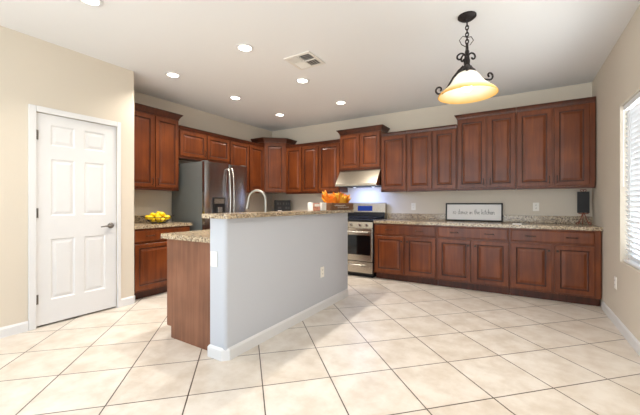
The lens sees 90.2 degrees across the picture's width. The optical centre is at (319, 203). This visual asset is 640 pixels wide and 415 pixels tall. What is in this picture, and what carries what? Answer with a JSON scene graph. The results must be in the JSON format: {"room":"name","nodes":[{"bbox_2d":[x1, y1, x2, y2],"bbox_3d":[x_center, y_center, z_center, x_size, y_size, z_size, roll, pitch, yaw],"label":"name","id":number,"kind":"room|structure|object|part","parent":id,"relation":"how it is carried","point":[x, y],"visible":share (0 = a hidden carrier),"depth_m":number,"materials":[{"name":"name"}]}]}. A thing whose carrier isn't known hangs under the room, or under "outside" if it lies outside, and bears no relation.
{"room":"kitchen","nodes":[
{"label":"kitchen","id":0,"kind":"room"},
{"bbox_2d":[0,26,133,326],"bbox_3d":[-3.808,-0.192,1.806,0.663,2.741,5.062,0,0,32],"label":"wall","id":1,"kind":"structure","parent":0,"point":[34,71],"depth_m":2.95,"materials":[{"name":"beige paint"}]},
{"bbox_2d":[0,321,27,337],"bbox_3d":[-3.198,1.133,2.149,0.014,0.092,1.888,0,0,32],"label":"baseboard","id":2,"kind":"structure","parent":1,"relation":"attached to","point":[18,328],"depth_m":2.87,"materials":[{"name":"white paint"}]},
{"bbox_2d":[28,104,120,330],"bbox_3d":[-2.488,0.128,3.298,0.093,2.103,0.809,0,0,32],"label":"door","id":3,"kind":"structure","parent":1,"relation":"in","point":[72,162],"depth_m":3.25,"materials":[{"name":"white paint"}]},
{"bbox_3d":[-2.335,0.244,3.512,0.058,0.064,0.148,0,0,32],"label":"handle","id":4,"kind":"part","parent":3,"relation":"part of","materials":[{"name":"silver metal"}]},
{"bbox_2d":[121,295,134,306],"bbox_3d":[-2.240,1.133,3.724,0.044,0.092,0.177,0,0,32],"label":"baseboard","id":5,"kind":"structure","parent":1,"relation":"attached to","point":[130,300],"depth_m":3.70,"materials":[{"name":"white paint"}]},
{"bbox_2d":[134,91,271,221],"bbox_3d":[-2.681,-0.192,4.370,0.120,2.741,6.050,0,0,32],"label":"wall","id":6,"kind":"structure","parent":0,"point":[146,202],"depth_m":5.19,"materials":[{"name":"beige paint"}]},
{"bbox_2d":[134,215,150,222],"bbox_3d":[-2.537,0.215,4.468,0.021,0.102,0.796,0,0,32],"label":"backsplash","id":7,"kind":"structure","parent":6,"relation":"attached to","point":[137,218],"depth_m":4.47,"materials":[{"name":"stone"}]},
{"bbox_2d":[134,102,182,190],"bbox_3d":[-2.377,-0.740,4.405,0.354,1.114,0.858,0,0,32],"label":"upper cabinet","id":8,"kind":"object","parent":6,"relation":"attached to","point":[156,131],"visible":0.73,"depth_m":4.36,"materials":[{"name":"brown wood"}]},
{"bbox_3d":[-2.369,-0.707,4.158,0.020,0.972,0.421,0,0,32],"label":"door","id":9,"kind":"part","parent":8,"relation":"part of","materials":[{"name":"brown wood"}]},
{"bbox_3d":[-2.282,-0.192,4.320,0.024,0.018,0.804,0,0,32],"label":"light rail","id":10,"kind":"part","parent":8,"relation":"part of","materials":[{"name":"brown wood"}]},
{"bbox_3d":[-2.379,-1.254,4.407,0.349,0.085,0.858,0,0,32],"label":"crown moulding","id":11,"kind":"part","parent":8,"relation":"part of","materials":[{"name":"brown wood"}]},
{"bbox_3d":[-2.156,-0.707,4.503,0.020,0.972,0.343,0,0,32],"label":"door","id":12,"kind":"part","parent":8,"relation":"part of","materials":[{"name":"brown wood"}]},
{"bbox_2d":[179,125,229,163],"bbox_3d":[-1.921,-0.907,5.143,0.354,0.478,0.961,0,0,32],"label":"upper cabinet","id":13,"kind":"object","parent":6,"relation":"attached to","point":[195,145],"visible":0.88,"depth_m":5.01,"materials":[{"name":"brown wood"}]},
{"bbox_3d":[-1.929,-0.892,4.869,0.020,0.372,0.461,0,0,32],"label":"door","id":14,"kind":"part","parent":13,"relation":"part of","materials":[{"name":"brown wood"}]},
{"bbox_3d":[-1.813,-0.677,5.077,0.024,0.018,0.953,0,0,32],"label":"light rail","id":15,"kind":"part","parent":13,"relation":"part of","materials":[{"name":"brown wood"}]},
{"bbox_3d":[-1.933,-1.121,5.151,0.325,0.050,0.961,0,0,32],"label":"crown moulding","id":16,"kind":"part","parent":13,"relation":"part of","materials":[{"name":"brown wood"}]},
{"bbox_3d":[-1.677,-0.892,5.277,0.020,0.372,0.452,0,0,32],"label":"door","id":17,"kind":"part","parent":13,"relation":"part of","materials":[{"name":"brown wood"}]},
{"bbox_2d":[229,137,263,192],"bbox_3d":[-1.449,-0.672,5.933,0.325,0.948,0.872,0,0,32],"label":"upper cabinet","id":18,"kind":"object","parent":6,"relation":"attached to","point":[249,154],"visible":0.49,"depth_m":5.89,"materials":[{"name":"brown wood"}]},
{"bbox_3d":[-1.427,-0.657,5.680,0.020,0.842,0.441,0,0,32],"label":"door","id":19,"kind":"part","parent":18,"relation":"part of","materials":[{"name":"brown wood"}]},
{"bbox_3d":[-1.449,-1.121,5.933,0.325,0.050,0.872,0,0,32],"label":"crown moulding","id":20,"kind":"part","parent":18,"relation":"part of","materials":[{"name":"brown wood"}]},
{"bbox_3d":[-1.198,-0.657,6.051,0.020,0.842,0.383,0,0,32],"label":"door","id":21,"kind":"part","parent":18,"relation":"part of","materials":[{"name":"brown wood"}]},
{"bbox_2d":[210,213,347,350],"bbox_3d":[-0.241,0.646,3.291,0.170,1.066,2.038,0,0,32],"label":"wall","id":22,"kind":"structure","parent":0,"point":[266,273],"depth_m":2.79,"materials":[{"name":"grey paint"}]},
{"bbox_2d":[210,251,216,266],"bbox_3d":[-0.813,0.424,2.439,0.072,0.116,0.009,0,0,32],"label":"light switch","id":23,"kind":"object","parent":22,"relation":"attached to","point":[213,255],"visible":1,"depth_m":2.44,"materials":[{"name":"plastic"}]},
{"bbox_2d":[207,289,347,360],"bbox_3d":[-0.241,1.133,3.291,0.198,0.092,2.066,0,0,32],"label":"baseboard","id":24,"kind":"structure","parent":22,"relation":"attached to","point":[215,352],"depth_m":2.78,"materials":[{"name":"white paint"}]},
{"bbox_2d":[202,210,353,218],"bbox_3d":[-0.239,0.095,3.305,0.285,0.034,2.150,0,0,32],"label":"bar","id":25,"kind":"object","parent":22,"relation":"on","point":[302,212],"visible":0.92,"depth_m":2.76,"materials":[{"name":"stone"}]},
{"bbox_2d":[308,202,319,210],"bbox_3d":[-0.063,0.033,3.565,0.062,0.090,0.173,0,0,32],"label":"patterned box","id":26,"kind":"object","parent":25,"relation":"on","point":[312,206],"visible":1,"depth_m":3.50,"materials":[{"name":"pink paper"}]},
{"bbox_2d":[320,203,325,209],"bbox_3d":[0.037,0.034,3.641,0.024,0.088,0.100,0,0,32],"label":"card","id":27,"kind":"object","parent":25,"relation":"on","point":[322,205],"visible":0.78,"depth_m":3.61,"materials":[{"name":"white paper"}]},
{"bbox_2d":[326,203,352,209],"bbox_3d":[0.231,0.035,4.038,0.142,0.085,0.600,0,0,32],"label":"wooden crate","id":28,"kind":"object","parent":25,"relation":"on","point":[329,206],"visible":0.83,"depth_m":3.92,"materials":[{"name":"brown wood"}]},
{"bbox_2d":[320,266,323,277],"bbox_3d":[0.027,0.762,3.553,0.009,0.116,0.072,0,0,32],"label":"wall outlet","id":29,"kind":"object","parent":22,"relation":"attached to","point":[321,268],"visible":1,"depth_m":3.53,"materials":[{"name":"plastic"}]},
{"bbox_2d":[0,275,639,414],"bbox_3d":[-0.962,1.229,1.966,5.575,0.100,8.570,0,0,32],"label":"floor","id":30,"kind":"structure","parent":0,"point":[388,347],"depth_m":2.40,"materials":[{"name":"tile"}]},
{"bbox_2d":[134,226,189,299],"bbox_3d":[-2.269,0.743,4.294,0.658,0.872,0.782,0,0,32],"label":"base cabinet","id":31,"kind":"object","parent":30,"relation":"on","point":[150,250],"visible":0.34,"depth_m":3.99,"materials":[{"name":"brown wood"}]},
{"bbox_3d":[-2.024,0.774,4.142,0.020,0.560,0.750,0,0,32],"label":"door","id":32,"kind":"part","parent":31,"relation":"part of","materials":[{"name":"brown wood"}]},
{"bbox_3d":[-2.024,0.398,4.142,0.020,0.142,0.750,0,0,32],"label":"drawer","id":33,"kind":"part","parent":31,"relation":"part of","materials":[{"name":"brown wood"}]},
{"bbox_2d":[134,215,191,228],"bbox_3d":[-2.275,0.235,4.306,0.637,0.142,0.796,0,0,32],"label":"countertop","id":34,"kind":"structure","parent":31,"relation":"on","point":[140,222],"depth_m":4.26,"materials":[{"name":"stone"}]},
{"bbox_2d":[141,215,173,223],"bbox_3d":[-2.189,0.210,4.311,0.366,0.107,0.366,0,0,-13],"label":"fruit bowl","id":35,"kind":"object","parent":34,"relation":"on","point":[171,216],"visible":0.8,"depth_m":4.22,"materials":[{"name":"metal"}]},
{"bbox_2d":[167,239,209,349],"bbox_3d":[-0.600,0.743,3.523,0.681,0.872,1.960,0,0,32],"label":"base cabinet","id":36,"kind":"object","parent":30,"relation":"on","point":[188,262],"visible":0.22,"depth_m":2.68,"materials":[{"name":"brown wood"}]},
{"bbox_2d":[161,229,209,242],"bbox_3d":[-0.599,0.286,3.520,0.676,0.040,2.045,0,0,32],"label":"countertop","id":37,"kind":"structure","parent":36,"relation":"on","point":[198,235],"depth_m":2.72,"materials":[{"name":"stone"}]},
{"bbox_2d":[246,189,266,211],"bbox_3d":[-0.627,0.060,3.242,0.278,0.411,0.119,0,0,-1],"label":"kitchen faucet","id":38,"kind":"object","parent":37,"relation":"on","point":[255,190],"visible":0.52,"depth_m":3.23,"materials":[{"name":"silver metal"}]},
{"bbox_2d":[172,160,246,230],"bbox_3d":[-1.682,0.284,4.984,0.853,1.790,0.819,0,0,32],"label":"refrigerator","id":39,"kind":"object","parent":30,"relation":"on","point":[205,187],"visible":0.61,"depth_m":4.66,"materials":[{"name":"silver metal"}]},
{"bbox_3d":[-1.513,-0.017,4.653,0.070,1.152,0.434,0,0,32],"label":"door","id":40,"kind":"part","parent":39,"relation":"part of","materials":[{"name":"silver metal"}]},
{"bbox_3d":[-1.464,-0.036,4.646,0.002,0.070,0.180,0,0,32],"label":"control panel","id":41,"kind":"part","parent":39,"relation":"part of","materials":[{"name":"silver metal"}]},
{"bbox_3d":[-1.357,-0.061,4.774,0.080,0.939,0.024,0,0,32],"label":"handle","id":42,"kind":"part","parent":39,"relation":"part of","materials":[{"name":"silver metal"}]},
{"bbox_3d":[-1.320,-0.061,4.833,0.080,0.939,0.024,0,0,32],"label":"handle","id":43,"kind":"part","parent":39,"relation":"part of","materials":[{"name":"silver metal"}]},
{"bbox_3d":[-1.296,-0.017,5.003,0.070,1.152,0.379,0,0,32],"label":"door","id":44,"kind":"part","parent":39,"relation":"part of","materials":[{"name":"silver metal"}]},
{"bbox_2d":[348,203,386,277],"bbox_3d":[0.654,0.582,5.436,0.760,1.195,0.698,0,0,32],"label":"range","id":45,"kind":"object","parent":30,"relation":"on","point":[360,221],"visible":0.59,"depth_m":5.14,"materials":[{"name":"silver metal"}]},
{"bbox_3d":[0.484,0.454,5.162,0.685,0.025,0.053,0,0,32],"label":"handle","id":46,"kind":"part","parent":45,"relation":"part of","materials":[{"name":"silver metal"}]},
{"bbox_3d":[0.509,0.654,5.202,0.752,0.520,0.047,0,0,32],"label":"oven door","id":47,"kind":"part","parent":45,"relation":"part of","materials":[{"name":"silver metal"}]},
{"bbox_3d":[0.509,1.014,5.203,0.752,0.180,0.044,0,0,32],"label":"drawer","id":48,"kind":"part","parent":45,"relation":"part of","materials":[{"name":"silver metal"}]},
{"bbox_3d":[0.510,0.342,5.204,0.752,0.095,0.041,0,0,32],"label":"control panel","id":49,"kind":"part","parent":45,"relation":"part of","materials":[{"name":"silver metal"}]},
{"bbox_3d":[0.786,0.203,5.649,0.748,0.108,0.024,0,0,32],"label":"vent panel","id":50,"kind":"part","parent":45,"relation":"part of","materials":[{"name":"black metal"}]},
{"bbox_2d":[348,218,386,221],"bbox_3d":[0.671,0.275,5.465,0.760,0.036,0.630,0,0,32],"label":"cooktop","id":51,"kind":"object","parent":45,"relation":"in","point":[349,219],"depth_m":5.16,"materials":[{"name":"black metal"}]},
{"bbox_2d":[374,223,437,285],"bbox_3d":[1.402,0.743,5.009,0.942,0.872,0.658,0,0,32],"label":"base cabinet","id":52,"kind":"object","parent":30,"relation":"on","point":[402,252],"visible":0.92,"depth_m":4.76,"materials":[{"name":"brown wood"}]},
{"bbox_3d":[1.057,0.774,4.884,0.455,0.560,0.020,0,0,32],"label":"door","id":53,"kind":"part","parent":52,"relation":"part of","materials":[{"name":"brown wood"}]},
{"bbox_3d":[1.250,0.398,4.764,0.910,0.142,0.020,0,0,32],"label":"drawer","id":54,"kind":"part","parent":52,"relation":"part of","materials":[{"name":"brown wood"}]},
{"bbox_3d":[1.458,0.774,4.636,0.423,0.560,0.020,0,0,32],"label":"door","id":55,"kind":"part","parent":52,"relation":"part of","materials":[{"name":"brown wood"}]},
{"bbox_2d":[437,225,509,294],"bbox_3d":[2.182,0.743,4.526,0.886,0.872,0.658,0,0,32],"label":"base cabinet","id":56,"kind":"object","parent":30,"relation":"on","point":[468,257],"visible":0.94,"depth_m":4.26,"materials":[{"name":"brown wood"}]},
{"bbox_3d":[1.845,0.774,4.396,0.418,0.560,0.020,0,0,32],"label":"door","id":57,"kind":"part","parent":56,"relation":"part of","materials":[{"name":"brown wood"}]},
{"bbox_3d":[2.030,0.398,4.281,0.854,0.142,0.020,0,0,32],"label":"drawer","id":58,"kind":"part","parent":56,"relation":"part of","materials":[{"name":"brown wood"}]},
{"bbox_3d":[2.221,0.774,4.163,0.404,0.560,0.020,0,0,32],"label":"door","id":59,"kind":"part","parent":56,"relation":"part of","materials":[{"name":"brown wood"}]},
{"bbox_2d":[510,228,600,305],"bbox_3d":[2.937,0.743,4.059,0.885,0.872,0.658,0,0,32],"label":"base cabinet","id":60,"kind":"object","parent":30,"relation":"on","point":[548,264],"visible":0.97,"depth_m":3.80,"materials":[{"name":"brown wood"}]},
{"bbox_2d":[374,213,602,230],"bbox_3d":[2.167,0.235,4.550,2.731,0.142,0.639,0,0,32],"label":"countertop","id":61,"kind":"structure","parent":60,"relation":"on","point":[527,221],"depth_m":4.38,"materials":[{"name":"stone"}]},
{"bbox_2d":[445,203,502,221],"bbox_3d":[2.296,0.129,4.784,0.776,0.273,0.052,0,0,32],"label":"framed sign","id":62,"kind":"object","parent":61,"relation":"on","point":[484,212],"visible":1,"depth_m":4.77,"materials":[{"name":"white paper"}]},
{"bbox_2d":[576,189,591,224],"bbox_3d":[3.274,0.041,3.970,0.150,0.444,0.092,0,0,32],"label":"plaque","id":63,"kind":"object","parent":61,"relation":"on","point":[583,198],"visible":1,"depth_m":3.96,"materials":[{"name":"stone"}]},
{"bbox_3d":[2.598,0.774,3.930,0.411,0.560,0.020,0,0,32],"label":"door","id":64,"kind":"part","parent":60,"relation":"part of","materials":[{"name":"brown wood"}]},
{"bbox_3d":[2.767,0.398,3.826,0.808,0.142,0.020,0,0,32],"label":"drawer","id":65,"kind":"part","parent":60,"relation":"part of","materials":[{"name":"brown wood"}]},
{"bbox_3d":[2.955,0.774,3.709,0.365,0.560,0.020,0,0,32],"label":"door","id":66,"kind":"part","parent":60,"relation":"part of","materials":[{"name":"brown wood"}]},
{"bbox_2d":[0,0,639,130],"bbox_3d":[-0.962,-1.612,1.966,5.575,0.100,8.570,0,0,32],"label":"ceiling","id":67,"kind":"structure","parent":0,"point":[380,57],"depth_m":3.13,"materials":[{"name":"white paint"}]},
{"bbox_2d":[78,0,103,6],"bbox_3d":[-1.761,-1.557,2.438,0.180,0.010,0.180,0,0,32],"label":"recessed light","id":68,"kind":"object","parent":67,"relation":"in","point":[94,3],"visible":1,"depth_m":2.47,"materials":[{"name":"white paint"}]},
{"bbox_2d":[165,72,180,77],"bbox_3d":[-1.782,-1.557,3.866,0.180,0.010,0.180,0,0,32],"label":"recessed light","id":69,"kind":"object","parent":67,"relation":"in","point":[169,74],"visible":1,"depth_m":3.85,"materials":[{"name":"white paint"}]},
{"bbox_2d":[229,96,241,99],"bbox_3d":[-1.250,-1.557,4.707,0.180,0.010,0.180,0,0,32],"label":"recessed light","id":70,"kind":"object","parent":67,"relation":"in","point":[230,97],"visible":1,"depth_m":4.69,"materials":[{"name":"white paint"}]},
{"bbox_2d":[236,43,253,51],"bbox_3d":[-0.752,-1.557,3.194,0.180,0.010,0.180,0,0,32],"label":"recessed light","id":71,"kind":"object","parent":67,"relation":"in","point":[243,47],"visible":1,"depth_m":3.19,"materials":[{"name":"white paint"}]},
{"bbox_2d":[295,78,308,83],"bbox_3d":[-0.223,-1.557,4.048,0.180,0.010,0.180,0,0,32],"label":"recessed light","id":72,"kind":"object","parent":67,"relation":"in","point":[298,80],"visible":1,"depth_m":4.04,"materials":[{"name":"white paint"}]},
{"bbox_2d":[283,51,324,69],"bbox_3d":[-0.166,-1.555,3.484,0.330,0.014,0.330,0,0,32],"label":"ceiling vent","id":73,"kind":"object","parent":67,"relation":"in","point":[305,60],"visible":1,"depth_m":3.47,"materials":[{"name":"white metal"}]},
{"bbox_2d":[335,101,346,104],"bbox_3d":[0.325,-1.557,4.933,0.180,0.010,0.180,0,0,32],"label":"recessed light","id":74,"kind":"object","parent":67,"relation":"in","point":[337,102],"visible":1,"depth_m":4.92,"materials":[{"name":"white paint"}]},
{"bbox_2d":[435,11,498,103],"bbox_3d":[1.215,-1.230,2.662,0.481,0.662,0.460,0,0,32],"label":"pendant light","id":75,"kind":"object","parent":67,"relation":"hanging from","point":[468,86],"visible":1,"depth_m":2.65,"materials":[{"name":"glass"}]},
{"bbox_3d":[1.098,-1.046,2.715,0.228,0.221,0.015,0,0,25],"label":"scroll arm","id":76,"kind":"part","parent":75,"relation":"part of","materials":[{"name":"metal"}]},
{"bbox_3d":[1.224,-1.211,2.656,0.124,0.240,0.122,0,0,32],"label":"stem","id":77,"kind":"part","parent":75,"relation":"part of","materials":[{"name":"metal"}]},
{"bbox_3d":[1.224,-1.000,2.656,0.084,0.142,0.084,0,0,32],"label":"bulb","id":78,"kind":"part","parent":75,"relation":"part of","materials":[{"name":"white glass"}]},
{"bbox_3d":[1.224,-0.996,2.656,0.460,0.194,0.460,0,0,32],"label":"lamp shade","id":79,"kind":"part","parent":75,"relation":"part of","materials":[{"name":"white glass"}]},
{"bbox_3d":[1.360,-1.088,2.684,0.228,0.137,0.015,0,0,-12],"label":"scroll arm","id":80,"kind":"part","parent":75,"relation":"part of","materials":[{"name":"metal"}]},
{"bbox_2d":[272,82,591,215],"bbox_3d":[1.262,-0.192,5.558,5.575,2.741,0.120,0,0,32],"label":"wall","id":81,"kind":"structure","parent":0,"point":[552,202],"depth_m":5.07,"materials":[{"name":"beige paint"}]},
{"bbox_2d":[251,137,296,193],"bbox_3d":[-0.927,-0.751,6.455,0.667,1.071,0.657,0,0,32],"label":"upper cabinet","id":82,"kind":"object","parent":81,"relation":"attached to","point":[274,148],"visible":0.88,"depth_m":6.26,"materials":[{"name":"brown wood"}]},
{"bbox_3d":[-0.927,-1.244,6.455,0.667,0.085,0.657,0,0,32],"label":"crown moulding","id":83,"kind":"part","parent":82,"relation":"part of","materials":[{"name":"brown wood"}]},
{"bbox_3d":[-0.884,-0.706,6.269,0.374,0.940,0.020,0,0,-12],"label":"door","id":84,"kind":"part","parent":82,"relation":"part of","materials":[{"name":"brown wood"}]},
{"bbox_2d":[286,142,318,193],"bbox_3d":[-0.272,-0.667,6.242,0.760,0.958,0.325,0,0,32],"label":"upper cabinet","id":85,"kind":"object","parent":81,"relation":"attached to","point":[302,160],"visible":0.92,"depth_m":6.09,"materials":[{"name":"brown wood"}]},
{"bbox_3d":[-0.511,-0.652,6.212,0.361,0.852,0.020,0,0,32],"label":"door","id":86,"kind":"part","parent":85,"relation":"part of","materials":[{"name":"brown wood"}]},
{"bbox_3d":[-0.346,-0.197,6.122,0.752,0.018,0.024,0,0,32],"label":"light rail","id":87,"kind":"part","parent":85,"relation":"part of","materials":[{"name":"brown wood"}]},
{"bbox_3d":[-0.272,-1.121,6.242,0.760,0.050,0.325,0,0,32],"label":"crown moulding","id":88,"kind":"part","parent":85,"relation":"part of","materials":[{"name":"brown wood"}]},
{"bbox_3d":[-0.188,-0.652,6.012,0.351,0.852,0.020,0,0,32],"label":"door","id":89,"kind":"part","parent":85,"relation":"part of","materials":[{"name":"brown wood"}]},
{"bbox_2d":[318,139,347,192],"bbox_3d":[0.242,-0.667,5.924,0.442,0.958,0.325,0,0,32],"label":"upper cabinet","id":90,"kind":"object","parent":81,"relation":"attached to","point":[329,151],"visible":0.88,"depth_m":5.79,"materials":[{"name":"brown wood"}]},
{"bbox_3d":[0.162,-0.652,5.795,0.418,0.852,0.020,0,0,32],"label":"door","id":91,"kind":"part","parent":90,"relation":"part of","materials":[{"name":"brown wood"}]},
{"bbox_3d":[0.242,-1.121,5.924,0.442,0.050,0.325,0,0,32],"label":"crown moulding","id":92,"kind":"part","parent":90,"relation":"part of","materials":[{"name":"brown wood"}]},
{"bbox_2d":[337,124,389,170],"bbox_3d":[0.749,-0.936,5.589,0.865,0.722,0.353,0,0,32],"label":"upper cabinet","id":93,"kind":"object","parent":81,"relation":"attached to","point":[360,148],"visible":0.91,"depth_m":5.44,"materials":[{"name":"brown wood"}]},
{"bbox_3d":[0.517,-0.903,5.571,0.366,0.580,0.020,0,0,32],"label":"door","id":94,"kind":"part","parent":93,"relation":"part of","materials":[{"name":"brown wood"}]},
{"bbox_2d":[335,169,380,187],"bbox_3d":[0.713,-0.429,5.533,0.752,0.284,0.490,0,0,32],"label":"range hood","id":95,"kind":"object","parent":93,"relation":"attached to","point":[359,178],"visible":0.98,"depth_m":5.38,"materials":[{"name":"silver metal"}]},
{"bbox_3d":[0.715,-0.293,5.537,0.652,0.005,0.420,0,0,32],"label":"filter panel","id":96,"kind":"part","parent":95,"relation":"part of","materials":[{"name":"silver metal"}]},
{"bbox_3d":[0.682,-0.584,5.481,0.757,0.018,0.024,0,0,32],"label":"light rail","id":97,"kind":"part","parent":93,"relation":"part of","materials":[{"name":"brown wood"}]},
{"bbox_3d":[0.749,-1.254,5.589,0.865,0.085,0.353,0,0,32],"label":"crown moulding","id":98,"kind":"part","parent":93,"relation":"part of","materials":[{"name":"brown wood"}]},
{"bbox_3d":[0.843,-0.903,5.369,0.351,0.580,0.020,0,0,32],"label":"door","id":99,"kind":"part","parent":93,"relation":"part of","materials":[{"name":"brown wood"}]},
{"bbox_2d":[381,130,406,191],"bbox_3d":[1.269,-0.672,5.288,0.428,0.968,0.325,0,0,32],"label":"upper cabinet","id":100,"kind":"object","parent":81,"relation":"attached to","point":[393,144],"visible":0.9,"depth_m":5.15,"materials":[{"name":"brown wood"}]},
{"bbox_3d":[1.269,-1.131,5.288,0.428,0.050,0.325,0,0,32],"label":"crown moulding","id":101,"kind":"part","parent":100,"relation":"part of","materials":[{"name":"brown wood"}]},
{"bbox_2d":[411,203,415,209],"bbox_3d":[1.552,0.049,5.301,0.072,0.116,0.009,0,0,32],"label":"wall outlet","id":102,"kind":"object","parent":81,"relation":"attached to","point":[413,205],"visible":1,"depth_m":5.30,"materials":[{"name":"plastic"}]},
{"bbox_2d":[407,124,456,191],"bbox_3d":[1.765,-0.672,4.981,0.733,0.968,0.325,0,0,32],"label":"upper cabinet","id":103,"kind":"object","parent":81,"relation":"attached to","point":[432,151],"visible":0.94,"depth_m":4.84,"materials":[{"name":"brown wood"}]},
{"bbox_3d":[1.540,-0.657,4.942,0.368,0.862,0.020,0,0,32],"label":"door","id":104,"kind":"part","parent":103,"relation":"part of","materials":[{"name":"brown wood"}]},
{"bbox_3d":[1.691,-0.197,4.862,0.725,0.018,0.024,0,0,32],"label":"light rail","id":105,"kind":"part","parent":103,"relation":"part of","materials":[{"name":"brown wood"}]},
{"bbox_3d":[1.765,-1.131,4.981,0.733,0.050,0.325,0,0,32],"label":"crown moulding","id":106,"kind":"part","parent":103,"relation":"part of","materials":[{"name":"brown wood"}]},
{"bbox_3d":[1.852,-0.657,4.749,0.317,0.862,0.020,0,0,32],"label":"door","id":107,"kind":"part","parent":103,"relation":"part of","materials":[{"name":"brown wood"}]},
{"bbox_2d":[454,107,515,190],"bbox_3d":[2.369,-0.737,4.590,0.768,1.098,0.354,0,0,32],"label":"upper cabinet","id":108,"kind":"object","parent":81,"relation":"attached to","point":[486,140],"visible":0.98,"depth_m":4.46,"materials":[{"name":"brown wood"}]},
{"bbox_3d":[2.166,-0.717,4.555,0.364,0.982,0.020,0,0,32],"label":"door","id":109,"kind":"part","parent":108,"relation":"part of","materials":[{"name":"brown wood"}]},
{"bbox_3d":[2.374,-1.256,4.597,0.768,0.060,0.338,0,0,32],"label":"crown moulding","id":110,"kind":"part","parent":108,"relation":"part of","materials":[{"name":"brown wood"}]},
{"bbox_3d":[2.318,-0.197,4.474,0.725,0.018,0.024,0,0,32],"label":"light rail","id":111,"kind":"part","parent":108,"relation":"part of","materials":[{"name":"brown wood"}]},
{"bbox_3d":[2.477,-0.717,4.362,0.321,0.982,0.020,0,0,32],"label":"door","id":112,"kind":"part","parent":108,"relation":"part of","materials":[{"name":"brown wood"}]},
{"bbox_2d":[387,213,591,223],"bbox_3d":[2.330,0.215,4.813,2.731,0.102,0.021,0,0,32],"label":"backsplash","id":113,"kind":"structure","parent":81,"relation":"attached to","point":[411,216],"depth_m":4.48,"materials":[{"name":"stone"}]},
{"bbox_2d":[533,203,538,210],"bbox_3d":[2.988,0.044,4.413,0.072,0.116,0.009,0,0,32],"label":"wall outlet","id":114,"kind":"object","parent":81,"relation":"attached to","point":[535,205],"visible":1,"depth_m":4.41,"materials":[{"name":"plastic"}]},
{"bbox_2d":[516,96,595,189],"bbox_3d":[3.045,-0.737,4.172,0.814,1.098,0.354,0,0,32],"label":"upper cabinet","id":115,"kind":"object","parent":81,"relation":"attached to","point":[555,141],"visible":1,"depth_m":4.03,"materials":[{"name":"brown wood"}]},
{"bbox_3d":[2.796,-0.717,4.165,0.376,0.982,0.020,0,0,32],"label":"door","id":116,"kind":"part","parent":115,"relation":"part of","materials":[{"name":"brown wood"}]},
{"bbox_3d":[2.978,-0.197,4.065,0.806,0.018,0.024,0,0,32],"label":"light rail","id":117,"kind":"part","parent":115,"relation":"part of","materials":[{"name":"brown wood"}]},
{"bbox_3d":[3.049,-1.256,4.179,0.814,0.060,0.338,0,0,32],"label":"crown moulding","id":118,"kind":"part","parent":115,"relation":"part of","materials":[{"name":"brown wood"}]},
{"bbox_3d":[3.123,-0.717,3.962,0.345,0.982,0.020,0,0,32],"label":"door","id":119,"kind":"part","parent":115,"relation":"part of","materials":[{"name":"brown wood"}]},
{"bbox_2d":[592,5,639,341],"bbox_3d":[1.326,-0.192,0.479,0.120,2.741,8.450,0,0,32],"label":"wall","id":120,"kind":"structure","parent":0,"point":[617,81],"depth_m":3.09,"materials":[{"name":"beige paint"}]},
{"bbox_2d":[614,276,616,289],"bbox_3d":[2.875,0.771,3.107,0.009,0.116,0.072,0,0,32],"label":"wall outlet","id":121,"kind":"object","parent":120,"relation":"attached to","point":[615,278],"visible":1,"depth_m":3.09,"materials":[{"name":"plastic"}]},
{"bbox_2d":[602,301,639,355],"bbox_3d":[1.605,1.133,1.058,0.014,0.092,5.890,0,0,32],"label":"baseboard","id":122,"kind":"structure","parent":120,"relation":"attached to","point":[631,339],"depth_m":2.86,"materials":[{"name":"white paint"}]},
{"bbox_2d":[623,92,639,269],"bbox_3d":[2.372,-0.184,2.213,0.064,1.438,1.736,0,0,32],"label":"window blind","id":123,"kind":"object","parent":120,"relation":"attached to","point":[633,106],"visible":1,"depth_m":2.78,"materials":[{"name":"white plastic"}]},
{"bbox_3d":[2.378,0.525,2.209,0.048,0.020,1.736,0,0,32],"label":"rail","id":124,"kind":"part","parent":123,"relation":"part of","materials":[{"name":"white plastic"}]},
{"bbox_2d":[631,210,639,263],"bbox_3d":[2.419,-0.183,2.184,0.035,1.445,1.760,0,0,32],"label":"window","id":125,"kind":"structure","parent":120,"relation":"in","point":[633,210],"depth_m":2.89,"materials":[{"name":"white paint"}]},
{"bbox_3d":[-0.177,0.743,5.986,1.208,0.872,0.658,0,0,32],"label":"base cabinet","id":126,"kind":"object","parent":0,"visible":0},
{"bbox_3d":[-0.666,0.235,5.777,1.824,0.142,1.534,0,0,32],"label":"countertop","id":127,"kind":"structure","parent":126,"relation":"on","visible":0},
{"bbox_2d":[274,200,290,210],"bbox_3d":[-0.760,0.098,6.464,0.330,0.335,0.068,0,0,1],"label":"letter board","id":128,"kind":"object","parent":127,"relation":"on","point":[279,205],"visible":0.62,"depth_m":6.44,"materials":[{"name":"black metal"}]}
]}

